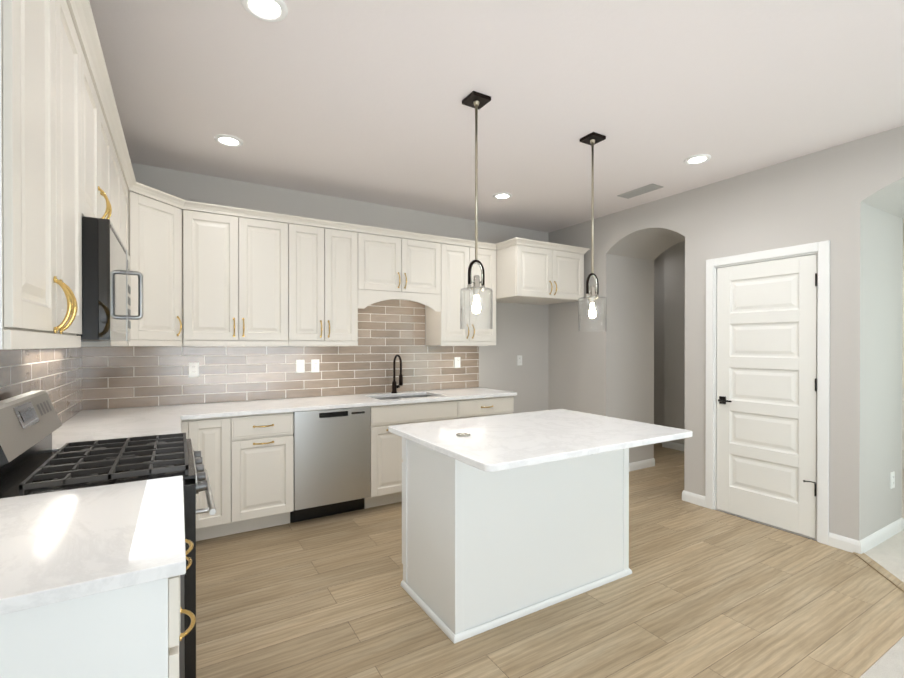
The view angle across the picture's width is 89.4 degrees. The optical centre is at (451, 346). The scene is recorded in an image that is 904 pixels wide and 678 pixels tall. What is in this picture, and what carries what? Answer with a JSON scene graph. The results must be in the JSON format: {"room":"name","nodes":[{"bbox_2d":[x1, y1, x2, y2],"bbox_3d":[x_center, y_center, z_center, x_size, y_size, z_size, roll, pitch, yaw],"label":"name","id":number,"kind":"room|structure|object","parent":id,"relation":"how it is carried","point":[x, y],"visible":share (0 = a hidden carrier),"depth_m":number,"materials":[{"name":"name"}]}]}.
{"room":"kitchen","nodes":[
{"label":"kitchen","id":0,"kind":"room"},
{"bbox_2d":[92,163,548,412],"bbox_3d":[0.549,-0.009,5.231,7.710,2.740,0.100,0,0,-31],"label":"wall","id":1,"kind":"structure","parent":0,"point":[522,329],"depth_m":4.76,"materials":[{"name":"grey paint"}]},
{"bbox_2d":[189,362,198,376],"bbox_3d":[-2.039,0.184,3.608,0.072,0.116,0.009,0,0,-31],"label":"electrical outlet plate","id":2,"kind":"object","parent":1,"relation":"attached to","point":[193,369],"visible":1,"depth_m":3.61,"materials":[{"name":"white plastic"}]},
{"bbox_2d":[183,210,298,345],"bbox_3d":[-1.686,-0.499,3.639,0.789,0.984,0.328,0,0,-31],"label":"upper cabinet","id":3,"kind":"object","parent":1,"relation":"attached to","point":[250,282],"depth_m":3.49,"materials":[{"name":"beige paint"}]},
{"bbox_2d":[296,360,304,372],"bbox_3d":[-1.337,0.174,4.027,0.072,0.116,0.010,0,0,-31],"label":"electrical outlet plate","id":4,"kind":"object","parent":1,"relation":"attached to","point":[300,366],"visible":1,"depth_m":4.03,"materials":[{"name":"white plastic"}]},
{"bbox_2d":[311,359,318,371],"bbox_3d":[-1.226,0.173,4.095,0.072,0.116,0.009,0,0,-31],"label":"electrical outlet plate","id":5,"kind":"object","parent":1,"relation":"attached to","point":[314,365],"visible":1,"depth_m":4.09,"materials":[{"name":"white plastic"}]},
{"bbox_2d":[299,225,358,345],"bbox_3d":[-1.175,-0.500,3.944,0.639,0.984,0.328,0,0,-31],"label":"upper cabinet","id":6,"kind":"object","parent":1,"relation":"attached to","point":[328,258],"depth_m":3.83,"materials":[{"name":"beige paint"}]},
{"bbox_2d":[359,233,442,297],"bbox_3d":[-0.545,-0.747,4.321,0.830,0.494,0.328,0,0,-31],"label":"upper cabinet","id":7,"kind":"object","parent":1,"relation":"attached to","point":[389,267],"depth_m":4.17,"materials":[{"name":"beige paint"}]},
{"bbox_2d":[454,357,459,367],"bbox_3d":[0.059,0.170,4.865,0.072,0.116,0.009,0,0,-31],"label":"electrical outlet plate","id":8,"kind":"object","parent":1,"relation":"attached to","point":[456,362],"visible":1,"depth_m":4.86,"materials":[{"name":"white plastic"}]},
{"bbox_2d":[423,244,495,345],"bbox_3d":[0.093,-0.504,4.704,0.656,0.984,0.328,0,0,-31],"label":"upper cabinet","id":9,"kind":"object","parent":1,"relation":"attached to","point":[442,314],"depth_m":4.53,"materials":[{"name":"beige paint"}]},
{"bbox_2d":[517,355,521,364],"bbox_3d":[0.788,0.161,5.311,0.072,0.116,0.009,0,0,-31],"label":"electrical outlet plate","id":10,"kind":"object","parent":1,"relation":"attached to","point":[519,359],"visible":1,"depth_m":5.31,"materials":[{"name":"white plastic"}]},
{"bbox_2d":[496,245,583,304],"bbox_3d":[0.869,-0.747,4.954,0.923,0.500,0.696,0,0,-31],"label":"upper cabinet","id":11,"kind":"object","parent":1,"relation":"attached to","point":[532,275],"visible":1,"depth_m":4.66,"materials":[{"name":"beige paint"}]},
{"bbox_2d":[66,0,589,253],"bbox_3d":[0.016,-1.017,3.086,4.391,0.055,3.021,0,0,-31],"label":"crown molding","id":12,"kind":"structure","parent":0,"point":[81,13],"depth_m":3.08,"materials":[{"name":"beige paint"}]},
{"bbox_2d":[89,0,903,232],"bbox_3d":[2.693,-1.413,1.648,7.710,0.100,8.440,0,0,-31],"label":"ceiling","id":13,"kind":"structure","parent":0,"point":[358,100],"depth_m":2.46,"materials":[{"name":"white paint"}]},
{"bbox_2d":[214,134,242,146],"bbox_3d":[-1.480,-1.363,3.030,0.176,0.012,0.176,0,0,-31],"label":"recessed light","id":14,"kind":"object","parent":13,"relation":"in","point":[228,140],"visible":0.96,"depth_m":3.02,"materials":[{"name":"white plastic"}]},
{"bbox_2d":[241,0,287,21],"bbox_3d":[-0.748,-1.357,1.825,0.176,0.012,0.176,0,0,-31],"label":"recessed light","id":15,"kind":"object","parent":13,"relation":"in","point":[271,10],"visible":1,"depth_m":1.84,"materials":[{"name":"white plastic"}]},
{"bbox_2d":[460,91,492,329],"bbox_3d":[0.134,-0.731,2.520,0.180,1.270,0.180,0,0,-31],"label":"pendant light","id":16,"kind":"object","parent":13,"relation":"hanging from","point":[477,101],"visible":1,"depth_m":2.51,"materials":[{"name":"clear glass"}]},
{"bbox_2d":[493,192,511,199],"bbox_3d":[0.460,-1.368,4.158,0.176,0.012,0.176,0,0,-31],"label":"recessed light","id":17,"kind":"object","parent":13,"relation":"in","point":[503,195],"visible":0.98,"depth_m":4.14,"materials":[{"name":"white plastic"}]},
{"bbox_2d":[578,132,606,331],"bbox_3d":[0.920,-0.733,2.991,0.180,1.270,0.180,0,0,-31],"label":"pendant light","id":18,"kind":"object","parent":13,"relation":"hanging from","point":[592,139],"visible":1,"depth_m":2.98,"materials":[{"name":"clear glass"}]},
{"bbox_2d":[617,184,662,198],"bbox_3d":[1.658,-1.370,4.036,0.150,0.006,0.360,0,0,-31],"label":"ceiling vent","id":19,"kind":"object","parent":13,"relation":"in","point":[641,190],"visible":1,"depth_m":4.03,"materials":[{"name":"grey metal"}]},
{"bbox_2d":[684,154,710,164],"bbox_3d":[1.792,-1.364,3.336,0.176,0.012,0.176,0,0,-31],"label":"recessed light","id":20,"kind":"object","parent":13,"relation":"in","point":[697,159],"visible":0.98,"depth_m":3.32,"materials":[{"name":"white plastic"}]},
{"bbox_2d":[196,443,903,677],"bbox_3d":[1.411,1.368,3.799,7.710,0.001,3.455,0,0,-31],"label":"floor","id":21,"kind":"structure","parent":0,"point":[701,592],"depth_m":2.39,"materials":[{"name":"beige wood"}]},
{"bbox_2d":[0,539,187,677],"bbox_3d":[-1.040,0.938,1.166,0.595,0.884,0.745,0,0,-31],"label":"base cabinet","id":22,"kind":"object","parent":21,"relation":"on","point":[131,632],"depth_m":0.93,"materials":[{"name":"beige paint"}]},
{"bbox_2d":[0,476,185,614],"bbox_3d":[-1.032,0.479,1.161,0.606,0.030,0.758,0,0,-31],"label":"countertop","id":23,"kind":"structure","parent":22,"relation":"on","point":[59,546],"depth_m":1.09,"materials":[{"name":"white stone"}]},
{"bbox_2d":[0,347,83,423],"bbox_3d":[-1.873,0.339,1.980,0.008,0.673,2.970,0,0,-31],"label":"tile backsplash","id":24,"kind":"structure","parent":23,"relation":"on","point":[71,382],"depth_m":2.44,"materials":[{"name":"beige tile"}]},
{"bbox_2d":[0,390,215,677],"bbox_3d":[-1.373,0.785,1.849,0.706,1.182,0.756,0,0,-31],"label":"range","id":25,"kind":"object","parent":21,"relation":"on","point":[31,462],"visible":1,"depth_m":1.67,"materials":[{"name":"silver metal"}]},
{"bbox_2d":[181,416,244,540],"bbox_3d":[-1.813,0.928,3.398,0.370,0.884,0.621,0,0,-31],"label":"base cabinet","id":26,"kind":"object","parent":21,"relation":"on","point":[218,439],"depth_m":3.17,"materials":[{"name":"beige paint"}]},
{"bbox_2d":[52,415,183,450],"bbox_3d":[-1.831,0.474,2.496,0.609,0.030,0.810,0,0,-31],"label":"countertop","id":27,"kind":"structure","parent":26,"relation":"on","point":[92,425],"depth_m":2.55,"materials":[{"name":"white stone"}]},
{"bbox_2d":[241,412,293,531],"bbox_3d":[-1.548,0.927,3.557,0.484,0.884,0.621,0,0,-31],"label":"base cabinet","id":28,"kind":"object","parent":21,"relation":"on","point":[248,461],"depth_m":3.33,"materials":[{"name":"beige paint"}]},
{"bbox_2d":[290,406,370,522],"bbox_3d":[-1.080,0.927,3.835,0.599,0.881,0.623,0,0,-31],"label":"dishwasher","id":29,"kind":"object","parent":21,"relation":"on","point":[332,461],"visible":0.9,"depth_m":3.57,"materials":[{"name":"silver metal"}]},
{"bbox_2d":[364,412,441,508],"bbox_3d":[-0.464,1.036,4.208,0.835,0.661,0.618,0,0,-31],"label":"base cabinet","id":30,"kind":"object","parent":21,"relation":"on","point":[386,446],"depth_m":3.82,"materials":[{"name":"beige paint"}]},
{"bbox_2d":[421,396,513,419],"bbox_3d":[0.147,0.923,4.573,0.707,0.884,0.621,0,0,-31],"label":"base cabinet","id":31,"kind":"object","parent":21,"relation":"on","point":[478,407],"depth_m":4.21,"materials":[{"name":"beige paint"}]},
{"bbox_2d":[70,387,516,419],"bbox_3d":[-1.000,0.575,3.861,3.436,0.245,0.643,0,0,-31],"label":"countertop","id":32,"kind":"structure","parent":31,"relation":"on","point":[255,407],"depth_m":3.58,"materials":[{"name":"white stone"}]},
{"bbox_2d":[84,299,478,409],"bbox_3d":[-1.176,-0.023,4.135,3.423,0.943,0.008,0,0,-31],"label":"tile backsplash","id":33,"kind":"structure","parent":32,"relation":"on","point":[114,376],"depth_m":3.96,"materials":[{"name":"beige tile"}]},
{"bbox_2d":[391,354,402,392],"bbox_3d":[-0.500,0.262,4.366,0.110,0.375,0.199,0,0,-31],"label":"faucet","id":34,"kind":"object","parent":32,"relation":"on","point":[395,386],"visible":1,"depth_m":4.39,"materials":[{"name":"brown metal"}]},
{"bbox_2d":[401,437,631,643],"bbox_3d":[0.382,0.931,2.713,1.258,0.883,0.652,0,0,-31],"label":"kitchen island","id":35,"kind":"object","parent":21,"relation":"on","point":[483,551],"visible":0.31,"depth_m":2.38,"materials":[{"name":"white paint"}]},
{"bbox_2d":[388,409,692,471],"bbox_3d":[0.471,0.473,2.558,1.375,0.030,1.010,0,0,-31],"label":"island countertop","id":36,"kind":"structure","parent":35,"relation":"on","point":[494,443],"depth_m":2.36,"materials":[{"name":"white stone"}]},
{"bbox_2d":[456,433,469,436],"bbox_3d":[0.058,0.455,2.357,0.076,0.008,0.076,0,0,-31],"label":"grommet","id":37,"kind":"object","parent":36,"relation":"on","point":[463,434],"visible":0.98,"depth_m":2.34,"materials":[{"name":"silver metal"}]},
{"bbox_2d":[830,552,903,677],"bbox_3d":[1.202,1.372,1.879,3.777,0.009,0.478,0,0,-31],"label":"transition strip","id":38,"kind":"object","parent":21,"relation":"on","point":[866,658],"depth_m":2.10,"materials":[{"name":"brown wood"}]},
{"bbox_2d":[654,241,684,443],"bbox_3d":[3.265,-0.011,5.787,0.300,2.740,1.740,0,0,-31],"label":"wall","id":39,"kind":"structure","parent":0,"point":[669,337],"depth_m":6.09,"materials":[{"name":"grey paint"}]},
{"bbox_2d":[661,441,683,450],"bbox_3d":[3.213,1.316,5.572,0.015,0.088,1.415,0,0,-31],"label":"baseboard","id":40,"kind":"structure","parent":39,"relation":"attached to","point":[667,444],"depth_m":6.04,"materials":[{"name":"white"}]},
{"bbox_2d":[548,126,903,540],"bbox_3d":[3.658,0.005,2.175,0.800,2.740,8.340,0,0,-31],"label":"wall","id":41,"kind":"structure","parent":0,"point":[846,200],"depth_m":3.41,"materials":[{"name":"grey paint"}]},
{"bbox_2d":[629,458,654,471],"bbox_3d":[1.964,1.318,5.003,0.750,0.088,0.015,0,0,-31],"label":"baseboard","id":42,"kind":"structure","parent":41,"relation":"attached to","point":[647,463],"depth_m":5.09,"materials":[{"name":"white wood"}]},
{"bbox_2d":[682,490,702,500],"bbox_3d":[2.398,1.322,4.268,0.815,0.088,0.015,0,0,-31],"label":"baseboard","id":43,"kind":"structure","parent":41,"relation":"attached to","point":[686,496],"depth_m":4.01,"materials":[{"name":"white wood"}]},
{"bbox_2d":[716,254,816,538],"bbox_3d":[2.381,0.352,3.512,0.096,2.010,0.700,0,0,-31],"label":"pantry door","id":44,"kind":"structure","parent":41,"relation":"in","point":[766,465],"depth_m":3.48,"materials":[{"name":"white paint"}]},
{"bbox_2d":[705,240,829,544],"bbox_3d":[2.397,0.318,3.525,0.058,2.102,0.856,0,0,-31],"label":"door frame","id":45,"kind":"structure","parent":41,"relation":"attached to","point":[821,249],"depth_m":3.22,"materials":[{"name":"white wood"}]},
{"bbox_2d":[856,517,903,553],"bbox_3d":[3.031,1.326,3.212,0.815,0.088,0.015,0,0,-31],"label":"baseboard","id":46,"kind":"structure","parent":41,"relation":"attached to","point":[871,541],"depth_m":3.17,"materials":[{"name":"white wood"}]},
{"bbox_2d":[890,471,894,488],"bbox_3d":[3.199,0.970,3.314,0.072,0.116,0.009,0,0,-31],"label":"electrical outlet plate","id":47,"kind":"object","parent":41,"relation":"attached to","point":[892,479],"visible":0.98,"depth_m":3.31,"materials":[{"name":"white plastic"}]},
{"bbox_2d":[716,469,903,677],"bbox_3d":[3.191,1.377,0.829,7.710,0.001,6.500,0,0,-31],"label":"floor","id":48,"kind":"structure","parent":0,"point":[888,554],"depth_m":2.84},
{"bbox_2d":[902,223,903,468],"bbox_3d":[6.442,0.002,2.771,0.130,2.740,6.500,0,0,-31],"label":"wall","id":49,"kind":"structure","parent":0,"point":[903,362],"depth_m":5.08,"materials":[{"name":"white paint"}]},
{"bbox_3d":[-0.571,0.016,-0.301,0.100,2.740,8.440,0,0,-31],"label":"wall","id":50,"kind":"structure","parent":0,"visible":0},
{"bbox_2d":[0,0,91,349],"bbox_3d":[-1.176,-0.488,1.121,0.323,0.984,0.795,0,0,-31],"label":"upper cabinet","id":51,"kind":"object","parent":50,"relation":"attached to","point":[61,174],"depth_m":1.07,"materials":[{"name":"beige paint"}]},
{"bbox_2d":[92,82,115,229],"bbox_3d":[-1.547,-0.711,1.740,0.323,0.544,0.767,0,0,-31],"label":"upper cabinet","id":52,"kind":"object","parent":50,"relation":"attached to","point":[103,151],"depth_m":1.86,"materials":[{"name":"beige paint"}]},
{"bbox_2d":[76,216,142,341],"bbox_3d":[-1.491,-0.225,1.779,0.458,0.408,0.761,0,0,-31],"label":"microwave","id":53,"kind":"object","parent":52,"relation":"attached to","point":[106,293],"visible":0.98,"depth_m":1.53,"materials":[{"name":"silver metal"}]},
{"bbox_2d":[92,155,127,346],"bbox_3d":[-1.948,-0.494,2.410,0.323,0.984,0.912,0,0,-31],"label":"upper cabinet","id":54,"kind":"object","parent":50,"relation":"attached to","point":[121,188],"depth_m":2.50,"materials":[{"name":"beige paint"}]},
{"bbox_2d":[128,191,182,345],"bbox_3d":[-2.217,-0.497,3.147,0.620,0.985,0.625,0,0,-31],"label":"upper cabinet","id":55,"kind":"object","parent":50,"relation":"attached to","point":[155,250],"visible":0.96,"depth_m":3.09,"materials":[{"name":"beige paint"}]}
]}

